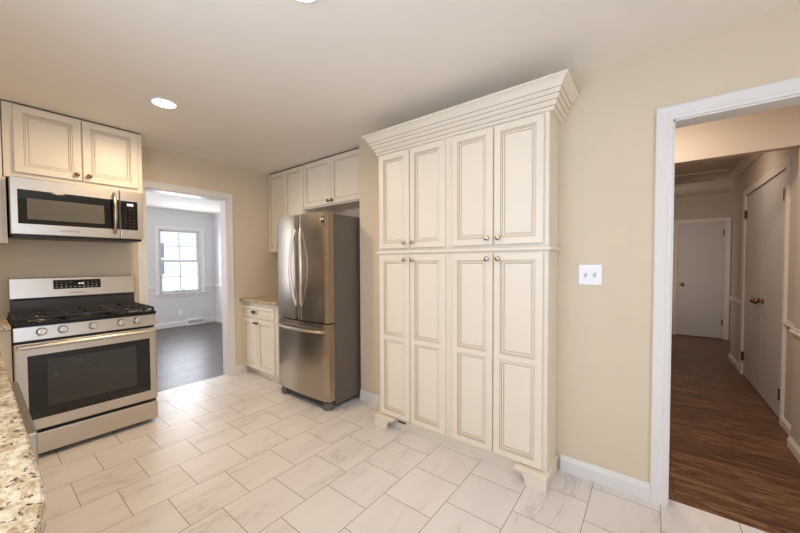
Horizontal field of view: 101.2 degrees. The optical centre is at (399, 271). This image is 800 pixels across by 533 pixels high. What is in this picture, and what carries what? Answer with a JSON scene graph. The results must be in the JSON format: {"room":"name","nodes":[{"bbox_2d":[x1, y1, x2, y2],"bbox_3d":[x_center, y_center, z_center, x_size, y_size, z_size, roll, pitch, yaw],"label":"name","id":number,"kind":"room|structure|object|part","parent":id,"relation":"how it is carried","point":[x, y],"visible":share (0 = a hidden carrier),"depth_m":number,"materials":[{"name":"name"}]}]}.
{"room":"kitchen","nodes":[
{"label":"kitchen","id":0,"kind":"room"},
{"bbox_2d":[0,145,277,370],"bbox_3d":[-2.483,0.010,3.212,0.120,2.430,3.420,1,2,38],"label":"wall","id":1,"kind":"structure","parent":0,"point":[255,267],"depth_m":3.41,"materials":[{"name":"beige paint"}]},
{"bbox_2d":[0,126,7,244],"bbox_3d":[-3.044,-0.680,2.053,0.382,0.982,0.728,1,2,38],"label":"upper cabinet","id":2,"kind":"object","parent":1,"relation":"attached to","point":[3,208],"visible":1,"depth_m":2.25,"materials":[{"name":"white paint"}]},
{"bbox_2d":[0,99,142,193],"bbox_3d":[-2.592,-0.928,2.636,0.382,0.522,0.776,1,2,38],"label":"upper cabinet","id":3,"kind":"object","parent":1,"relation":"attached to","point":[36,143],"visible":0.97,"depth_m":2.48,"materials":[{"name":"white paint"}]},
{"bbox_3d":[-2.578,-0.932,2.411,0.020,0.467,0.344,1,2,38],"label":"door","id":4,"kind":"part","parent":3,"relation":"part of","materials":[{"name":"white paint"}]},
{"bbox_2d":[6,176,142,242],"bbox_3d":[-2.559,-0.458,2.624,0.461,0.413,0.736,1,2,38],"label":"microwave","id":5,"kind":"object","parent":3,"relation":"attached to","point":[37,209],"visible":1,"depth_m":2.47,"materials":[{"name":"grey metal"}]},
{"bbox_3d":[-2.292,-0.470,2.642,0.059,0.333,0.028,1,2,38],"label":"handle","id":6,"kind":"part","parent":5,"relation":"part of","materials":[{"name":"metal"}]},
{"bbox_3d":[-2.263,-0.472,2.765,0.039,0.395,0.151,1,2,38],"label":"control panel","id":7,"kind":"part","parent":5,"relation":"part of","materials":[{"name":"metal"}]},
{"bbox_3d":[-2.364,-0.941,2.689,0.020,0.467,0.346,1,2,38],"label":"door","id":8,"kind":"part","parent":3,"relation":"part of","materials":[{"name":"white paint"}]},
{"bbox_2d":[137,180,235,375],"bbox_3d":[-2.258,0.165,3.508,0.156,2.101,0.897,1,2,38],"label":"trim","id":9,"kind":"structure","parent":1,"relation":"attached to","point":[226,199],"depth_m":3.77,"materials":[{"name":"white paint"}]},
{"bbox_2d":[236,364,245,373],"bbox_3d":[-1.889,1.156,3.900,0.014,0.095,0.122,1,2,38],"label":"baseboard","id":10,"kind":"structure","parent":1,"relation":"attached to","point":[240,368],"depth_m":3.89,"materials":[{"name":"white paint"}]},
{"bbox_2d":[146,207,215,323],"bbox_3d":[-5.328,-0.038,5.952,0.140,2.400,3.900,1,2,38],"label":"wall","id":11,"kind":"structure","parent":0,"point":[195,306],"depth_m":6.86,"materials":[{"name":"grey paint"}]},
{"bbox_2d":[154,225,206,297],"bbox_3d":[-4.587,-0.210,6.860,0.185,1.447,0.954,1,2,38],"label":"window","id":12,"kind":"structure","parent":11,"relation":"attached to","point":[179,251],"depth_m":6.86,"materials":[{"name":"glass"}]},
{"bbox_3d":[-4.630,-0.531,6.883,0.004,0.584,0.662,1,2,38],"label":"pane","id":13,"kind":"part","parent":12,"relation":"part of","materials":[{"name":"clear glass"}]},
{"bbox_3d":[-4.630,-0.527,6.883,0.030,0.650,0.736,1,2,38],"label":"sash","id":14,"kind":"part","parent":12,"relation":"part of","materials":[{"name":"glass"}]},
{"bbox_3d":[-4.596,0.098,6.876,0.030,0.660,0.736,1,2,38],"label":"sash","id":15,"kind":"part","parent":12,"relation":"part of","materials":[{"name":"white paint"}]},
{"bbox_3d":[-4.596,0.094,6.875,0.004,0.594,0.662,1,2,38],"label":"pane","id":16,"kind":"part","parent":12,"relation":"part of","materials":[{"name":"clear glass"}]},
{"bbox_3d":[-4.572,0.471,6.869,0.155,0.085,0.954,1,2,38],"label":"sill","id":17,"kind":"part","parent":12,"relation":"part of","materials":[{"name":"white paint"}]},
{"bbox_2d":[154,316,215,328],"bbox_3d":[-5.266,1.107,5.930,0.014,0.110,3.685,1,2,38],"label":"baseboard","id":18,"kind":"structure","parent":11,"relation":"attached to","point":[208,319],"depth_m":6.77,"materials":[{"name":"white paint"}]},
{"bbox_2d":[214,213,221,317],"bbox_3d":[-2.615,-0.058,6.254,3.795,2.400,0.115,1,2,38],"label":"wall","id":19,"kind":"structure","parent":0,"point":[217,229],"depth_m":7.26,"materials":[{"name":"grey paint"}]},
{"bbox_2d":[215,317,221,322],"bbox_3d":[-2.651,1.088,6.236,3.761,0.110,0.014,1,2,38],"label":"baseboard","id":20,"kind":"structure","parent":19,"relation":"attached to","point":[217,319],"depth_m":7.28,"materials":[{"name":"white paint"}]},
{"bbox_2d":[333,208,359,217],"bbox_3d":[-0.810,-0.015,3.831,1.780,2.430,0.400,1,2,38],"label":"wall","id":21,"kind":"structure","parent":0,"point":[355,212],"depth_m":3.72,"materials":[{"name":"beige paint"}]},
{"bbox_2d":[268,164,317,252],"bbox_3d":[-1.290,-0.735,4.052,0.728,0.998,0.358,1,2,38],"label":"upper cabinet","id":22,"kind":"object","parent":21,"relation":"attached to","point":[286,187],"visible":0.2,"depth_m":3.94,"materials":[{"name":"white paint"}]},
{"bbox_3d":[-1.515,-0.726,4.052,0.350,0.958,0.020,1,2,38],"label":"door","id":23,"kind":"part","parent":22,"relation":"part of","materials":[{"name":"white paint"}]},
{"bbox_3d":[-1.233,-0.721,3.836,0.350,0.958,0.020,1,2,38],"label":"door","id":24,"kind":"part","parent":22,"relation":"part of","materials":[{"name":"white paint"}]},
{"bbox_2d":[304,147,359,211],"bbox_3d":[-0.633,-0.962,3.540,0.932,0.520,0.358,1,2,38],"label":"upper cabinet","id":25,"kind":"object","parent":21,"relation":"attached to","point":[331,183],"visible":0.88,"depth_m":3.42,"materials":[{"name":"white paint"}]},
{"bbox_3d":[-0.897,-0.954,3.571,0.451,0.481,0.020,1,2,38],"label":"door","id":26,"kind":"part","parent":25,"relation":"part of","materials":[{"name":"white paint"}]},
{"bbox_3d":[-0.534,-0.948,3.293,0.451,0.481,0.020,1,2,38],"label":"door","id":27,"kind":"part","parent":25,"relation":"part of","materials":[{"name":"white paint"}]},
{"bbox_2d":[0,0,799,213],"bbox_3d":[-0.239,-1.290,4.653,9.750,0.130,8.500,1,2,38],"label":"ceiling","id":28,"kind":"structure","parent":0,"point":[264,86],"depth_m":1.82,"materials":[{"name":"white paint"}]},
{"bbox_2d":[150,97,177,108],"bbox_3d":[-1.657,-1.181,2.308,0.164,0.007,0.164,1,2,38],"label":"recessed light","id":29,"kind":"object","parent":28,"relation":"in","point":[160,102],"visible":1,"depth_m":2.30,"materials":[{"name":"white plastic"}]},
{"bbox_2d":[295,0,317,3],"bbox_3d":[-0.400,-1.160,1.343,0.164,0.007,0.164,1,2,38],"label":"recessed light","id":30,"kind":"object","parent":28,"relation":"in","point":[300,1],"visible":1,"depth_m":1.41,"materials":[{"name":"white plastic"}]},
{"bbox_2d":[38,321,799,532],"bbox_3d":[-0.268,1.214,4.752,9.650,0.080,8.500,1,2,38],"label":"floor","id":31,"kind":"structure","parent":0,"point":[238,453],"depth_m":2.04,"materials":[{"name":"tile"}]},
{"bbox_2d":[0,330,12,382],"bbox_3d":[-2.949,0.818,2.020,0.610,0.882,0.712,1,2,38],"label":"base cabinet","id":32,"kind":"object","parent":31,"relation":"on","point":[5,336],"visible":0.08,"depth_m":2.10,"materials":[{"name":"white paint"}]},
{"bbox_2d":[0,315,45,532],"bbox_3d":[-1.889,0.377,1.189,3.294,0.035,0.716,1,2,38],"label":"countertop","id":33,"kind":"structure","parent":32,"relation":"on","point":[22,488],"depth_m":0.60,"materials":[{"name":"stone"}]},
{"bbox_2d":[11,382,38,466],"bbox_3d":[-1.342,0.851,0.817,0.600,0.870,0.566,1,2,38],"label":"base cabinet","id":34,"kind":"object","parent":31,"relation":"on","point":[29,424],"visible":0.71,"depth_m":0.91,"materials":[{"name":"white paint"}]},
{"bbox_2d":[7,275,157,453],"bbox_3d":[-2.455,0.645,2.571,0.682,1.194,0.762,1,2,38],"label":"gas range","id":35,"kind":"object","parent":31,"relation":"on","point":[84,355],"visible":0.98,"depth_m":2.43,"materials":[{"name":"silver metal"}]},
{"bbox_3d":[-2.499,0.331,2.279,0.114,0.016,0.115,1,2,38],"label":"burner","id":36,"kind":"part","parent":35,"relation":"part of","materials":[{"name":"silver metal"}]},
{"bbox_3d":[-2.378,0.398,2.180,0.041,0.054,0.054,-12,-6,37],"label":"knob","id":37,"kind":"part","parent":35,"relation":"part of","materials":[{"name":"metal"}]},
{"bbox_3d":[-2.317,0.396,2.260,0.041,0.054,0.054,-12,-6,37],"label":"knob","id":38,"kind":"part","parent":35,"relation":"part of","materials":[{"name":"metal"}]},
{"bbox_2d":[7,307,155,327],"bbox_3d":[-2.444,0.336,2.552,0.555,0.026,0.760,1,2,38],"label":"cooktop","id":39,"kind":"object","parent":35,"relation":"in","point":[61,321],"depth_m":2.39,"materials":[{"name":"black metal"}]},
{"bbox_3d":[-2.251,0.400,2.405,0.042,0.092,0.760,1,2,38],"label":"control panel","id":40,"kind":"part","parent":35,"relation":"part of","materials":[{"name":"metal"}]},
{"bbox_3d":[-2.248,0.754,2.414,0.044,0.584,0.760,1,2,38],"label":"oven door","id":41,"kind":"part","parent":35,"relation":"part of","materials":[{"name":"metal"}]},
{"bbox_3d":[-2.210,0.482,2.377,0.062,0.025,0.732,1,2,38],"label":"handle","id":42,"kind":"part","parent":35,"relation":"part of","materials":[{"name":"metal"}]},
{"bbox_3d":[-2.224,0.743,2.402,0.002,0.315,0.480,1,2,38],"label":"viewing glass","id":43,"kind":"part","parent":35,"relation":"part of","materials":[{"name":"black glass"}]},
{"bbox_3d":[-2.222,0.392,2.383,0.041,0.054,0.054,-12,-6,37],"label":"knob","id":44,"kind":"part","parent":35,"relation":"part of","materials":[{"name":"metal"}]},
{"bbox_3d":[-2.248,1.139,2.426,0.040,0.143,0.760,1,2,38],"label":"storage drawer","id":45,"kind":"part","parent":35,"relation":"part of","materials":[{"name":"metal"}]},
{"bbox_3d":[-2.128,0.388,2.506,0.041,0.054,0.054,-12,-6,37],"label":"knob","id":46,"kind":"part","parent":35,"relation":"part of","materials":[{"name":"metal"}]},
{"bbox_3d":[-2.068,0.386,2.584,0.041,0.054,0.054,-12,-6,37],"label":"knob","id":47,"kind":"part","parent":35,"relation":"part of","materials":[{"name":"metal"}]},
{"bbox_2d":[187,317,204,324],"bbox_3d":[-4.382,1.061,7.043,0.030,0.135,0.340,1,2,38],"label":"floor vent","id":48,"kind":"object","parent":31,"relation":"in","point":[200,320],"visible":1,"depth_m":7.03,"materials":[{"name":"white plastic"}]},
{"bbox_2d":[242,302,278,380],"bbox_3d":[-1.367,0.773,3.931,0.794,0.855,0.717,1,2,38],"label":"base cabinet","id":49,"kind":"object","parent":31,"relation":"on","point":[259,321],"visible":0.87,"depth_m":3.67,"materials":[{"name":"white paint"}]},
{"bbox_3d":[-1.738,0.823,3.819,0.329,0.572,0.020,1,2,38],"label":"door","id":50,"kind":"part","parent":49,"relation":"part of","materials":[{"name":"white paint"}]},
{"bbox_2d":[239,295,277,305],"bbox_3d":[-1.366,0.329,3.918,0.799,0.032,0.714,1,2,38],"label":"countertop","id":51,"kind":"structure","parent":49,"relation":"on","point":[272,300],"depth_m":3.75,"materials":[{"name":"stone"}]},
{"bbox_3d":[-1.606,0.461,3.706,0.665,0.130,0.020,1,2,38],"label":"drawer","id":52,"kind":"part","parent":49,"relation":"part of","materials":[{"name":"white paint"}]},
{"bbox_3d":[-1.472,0.828,3.614,0.330,0.572,0.020,1,2,38],"label":"door","id":53,"kind":"part","parent":49,"relation":"part of","materials":[{"name":"white paint"}]},
{"bbox_2d":[277,210,360,410],"bbox_3d":[-0.725,0.334,3.319,0.772,1.760,0.826,1,2,38],"label":"refrigerator","id":54,"kind":"object","parent":31,"relation":"on","point":[318,253],"visible":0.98,"depth_m":2.98,"materials":[{"name":"grey metal"}]},
{"bbox_3d":[-1.067,-0.042,3.186,0.381,0.967,0.092,1,2,38],"label":"fridge door","id":55,"kind":"part","parent":54,"relation":"part of","materials":[{"name":"metal"}]},
{"bbox_3d":[-0.998,-0.037,3.056,0.083,0.716,0.034,0,2,-8],"label":"handle","id":56,"kind":"part","parent":54,"relation":"part of","materials":[{"name":"metal"}]},
{"bbox_3d":[-0.904,-0.036,2.984,0.034,0.716,0.083,0,2,-7],"label":"handle","id":57,"kind":"part","parent":54,"relation":"part of","materials":[{"name":"metal"}]},
{"bbox_3d":[-0.950,0.523,3.029,0.694,0.024,0.084,1,2,38],"label":"handle","id":58,"kind":"part","parent":54,"relation":"part of","materials":[{"name":"metal"}]},
{"bbox_3d":[-0.909,0.794,3.089,0.772,0.678,0.092,1,2,38],"label":"freezer drawer","id":59,"kind":"part","parent":54,"relation":"part of","materials":[{"name":"metal"}]},
{"bbox_3d":[-0.759,-0.037,2.949,0.385,0.967,0.092,1,2,38],"label":"fridge door","id":60,"kind":"part","parent":54,"relation":"part of","materials":[{"name":"metal"}]},
{"bbox_2d":[362,69,578,492],"bbox_3d":[0.386,0.087,2.306,1.476,2.300,0.324,1,2,38],"label":"pantry cabinet","id":61,"kind":"object","parent":31,"relation":"on","point":[468,251],"visible":1,"depth_m":2.12,"materials":[{"name":"white paint"}]},
{"bbox_3d":[-0.044,-0.541,2.517,0.286,0.728,0.020,1,2,38],"label":"door","id":62,"kind":"part","parent":61,"relation":"part of","materials":[{"name":"white paint"}]},
{"bbox_3d":[-0.039,0.505,2.545,0.286,1.260,0.020,1,2,38],"label":"door","id":63,"kind":"part","parent":61,"relation":"part of","materials":[{"name":"white paint"}]},
{"bbox_2d":[397,419,408,424],"bbox_3d":[0.024,1.161,2.545,0.090,0.023,0.038,1,2,38],"label":"vent grille","id":64,"kind":"object","parent":61,"relation":"attached to","point":[401,421],"depth_m":2.52,"materials":[{"name":"black metal"}]},
{"bbox_3d":[0.198,0.508,2.364,0.295,1.260,0.020,1,2,38],"label":"door","id":65,"kind":"part","parent":61,"relation":"part of","materials":[{"name":"white paint"}]},
{"bbox_3d":[0.193,-0.537,2.335,0.295,0.728,0.020,1,2,38],"label":"door","id":66,"kind":"part","parent":61,"relation":"part of","materials":[{"name":"white paint"}]},
{"bbox_3d":[0.403,-0.145,2.336,1.304,0.024,0.245,1,2,38],"label":"belt moulding","id":67,"kind":"part","parent":61,"relation":"part of","materials":[{"name":"white paint"}]},
{"bbox_3d":[0.381,-0.987,2.277,1.476,0.152,0.324,1,2,38],"label":"crown moulding","id":68,"kind":"part","parent":61,"relation":"part of","materials":[{"name":"white paint"}]},
{"bbox_3d":[0.471,0.513,2.154,0.284,1.260,0.020,1,2,38],"label":"door","id":69,"kind":"part","parent":61,"relation":"part of","materials":[{"name":"white paint"}]},
{"bbox_3d":[0.466,-0.532,2.125,0.284,0.728,0.020,1,2,38],"label":"door","id":70,"kind":"part","parent":61,"relation":"part of","materials":[{"name":"white paint"}]},
{"bbox_3d":[0.704,0.517,1.974,0.291,1.260,0.020,1,2,38],"label":"door","id":71,"kind":"part","parent":61,"relation":"part of","materials":[{"name":"white paint"}]},
{"bbox_3d":[0.700,-0.529,1.946,0.291,0.728,0.020,1,2,38],"label":"door","id":72,"kind":"part","parent":61,"relation":"part of","materials":[{"name":"white paint"}]},
{"bbox_2d":[359,2,799,482],"bbox_3d":[1.253,0.029,1.919,4.018,2.430,0.120,1,2,38],"label":"wall","id":73,"kind":"structure","parent":0,"point":[607,136],"depth_m":1.86,"materials":[{"name":"beige paint"}]},
{"bbox_2d":[360,390,379,406],"bbox_3d":[-0.210,1.174,2.994,0.418,0.095,0.014,1,2,38],"label":"baseboard","id":74,"kind":"structure","parent":73,"relation":"attached to","point":[365,396],"depth_m":3.04,"materials":[{"name":"white paint"}]},
{"bbox_2d":[579,265,601,284],"bbox_3d":[1.115,0.019,1.929,0.120,0.120,0.031,1,2,38],"label":"light switch","id":75,"kind":"object","parent":73,"relation":"attached to","point":[588,274],"visible":1,"depth_m":1.94,"materials":[{"name":"white plastic"}]},
{"bbox_2d":[560,454,649,500],"bbox_3d":[1.184,1.197,1.924,0.446,0.095,0.014,1,2,38],"label":"baseboard","id":76,"kind":"structure","parent":73,"relation":"attached to","point":[633,486],"depth_m":1.91,"materials":[{"name":"white paint"}]},
{"bbox_2d":[650,77,799,506],"bbox_3d":[1.770,0.202,1.516,0.954,2.102,0.138,1,2,38],"label":"trim","id":77,"kind":"structure","parent":73,"relation":"attached to","point":[785,93],"depth_m":1.72,"materials":[{"name":"white paint"}]},
{"bbox_2d":[674,197,733,339],"bbox_3d":[5.025,-0.093,5.804,1.430,2.430,0.120,1,2,38],"label":"wall","id":78,"kind":"structure","parent":0,"point":[723,207],"depth_m":5.54,"materials":[{"name":"beige paint"}]},
{"bbox_2d":[676,221,724,338],"bbox_3d":[5.146,0.141,5.632,0.603,1.954,0.101,1,2,38],"label":"door","id":79,"kind":"structure","parent":78,"relation":"in","point":[700,263],"depth_m":5.64,"materials":[{"name":"grey paint"}]},
{"bbox_2d":[671,217,730,339],"bbox_3d":[5.143,0.109,5.633,0.736,2.033,0.018,1,2,38],"label":"trim","id":80,"kind":"structure","parent":78,"relation":"attached to","point":[727,252],"depth_m":5.46,"materials":[{"name":"beige paint"}]},
{"bbox_2d":[674,192,733,202],"bbox_3d":[4.976,-1.263,5.686,1.165,0.085,0.070,1,2,38],"label":"trim","id":81,"kind":"structure","parent":78,"relation":"attached to","point":[724,194],"depth_m":5.55,"materials":[{"name":"beige paint"}]},
{"bbox_2d":[675,104,799,164],"bbox_3d":[1.999,0.001,2.834,1.850,2.430,0.080,1,2,38],"label":"wall","id":82,"kind":"structure","parent":0,"point":[776,129],"depth_m":2.39,"materials":[{"name":"beige paint"}]},
{"bbox_2d":[730,146,799,446],"bbox_3d":[3.844,-0.022,3.396,0.328,2.430,5.387,1,2,39],"label":"wall","id":83,"kind":"structure","parent":0,"point":[767,161],"depth_m":2.53,"materials":[{"name":"beige paint"}]},
{"bbox_2d":[674,169,727,184],"bbox_3d":[3.913,-1.258,4.454,0.680,0.018,0.600,1,2,38],"label":"trim","id":84,"kind":"structure","parent":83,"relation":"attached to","point":[717,174],"depth_m":4.35,"materials":[{"name":"beige paint"}]},
{"bbox_2d":[728,353,738,370],"bbox_3d":[4.186,1.135,4.112,0.014,0.075,0.715,1,2,38],"label":"baseboard","id":85,"kind":"structure","parent":83,"relation":"attached to","point":[731,358],"depth_m":4.12,"materials":[{"name":"beige paint"}]},
{"bbox_2d":[729,296,740,304],"bbox_3d":[4.182,0.360,4.094,0.020,0.055,0.720,1,2,38],"label":"trim","id":86,"kind":"structure","parent":83,"relation":"attached to","point":[731,298],"depth_m":4.08,"materials":[{"name":"beige paint"}]},
{"bbox_2d":[726,153,762,182],"bbox_3d":[3.586,-1.192,3.325,0.070,0.085,2.690,1,2,38],"label":"trim","id":87,"kind":"structure","parent":83,"relation":"attached to","point":[746,161],"depth_m":3.74,"materials":[{"name":"beige paint"}]},
{"bbox_2d":[741,184,764,392],"bbox_3d":[3.708,0.166,3.472,0.101,2.034,0.719,1,2,38],"label":"door","id":88,"kind":"structure","parent":83,"relation":"in","point":[754,214],"depth_m":3.42,"materials":[{"name":"grey paint"}]},
{"bbox_2d":[739,157,790,425],"bbox_3d":[3.488,0.146,3.183,0.018,2.107,1.564,1,2,38],"label":"trim","id":89,"kind":"structure","parent":83,"relation":"attached to","point":[785,164],"depth_m":2.60,"materials":[{"name":"beige paint"}]},
{"bbox_2d":[753,169,785,417],"bbox_3d":[3.267,0.184,2.900,0.101,2.034,0.714,1,2,38],"label":"door","id":90,"kind":"structure","parent":83,"relation":"in","point":[775,188],"depth_m":2.89,"materials":[{"name":"grey paint"}]},
{"bbox_3d":[3.439,0.286,3.155,0.065,0.055,0.056,1,2,38],"label":"knob","id":91,"kind":"part","parent":90,"relation":"part of","materials":[{"name":"brown metal"}]},
{"bbox_2d":[781,417,790,435],"bbox_3d":[2.899,1.186,2.436,0.014,0.075,0.393,1,2,38],"label":"baseboard","id":92,"kind":"structure","parent":83,"relation":"attached to","point":[785,424],"depth_m":2.51,"materials":[{"name":"beige paint"}]},
{"bbox_2d":[783,320,793,328],"bbox_3d":[2.893,0.412,2.416,0.020,0.055,0.395,1,2,38],"label":"trim","id":93,"kind":"structure","parent":83,"relation":"attached to","point":[788,324],"depth_m":2.49,"materials":[{"name":"beige paint"}]},
{"bbox_2d":[787,436,799,462],"bbox_3d":[2.396,1.203,1.870,0.014,0.075,1.117,1,2,38],"label":"baseboard","id":94,"kind":"structure","parent":83,"relation":"attached to","point":[795,449],"depth_m":2.21,"materials":[{"name":"beige paint"}]},
{"bbox_2d":[789,327,799,338],"bbox_3d":[2.390,0.429,1.850,0.020,0.055,1.115,1,2,38],"label":"trim","id":95,"kind":"structure","parent":83,"relation":"attached to","point":[794,332],"depth_m":2.22,"materials":[{"name":"beige paint"}]}
]}

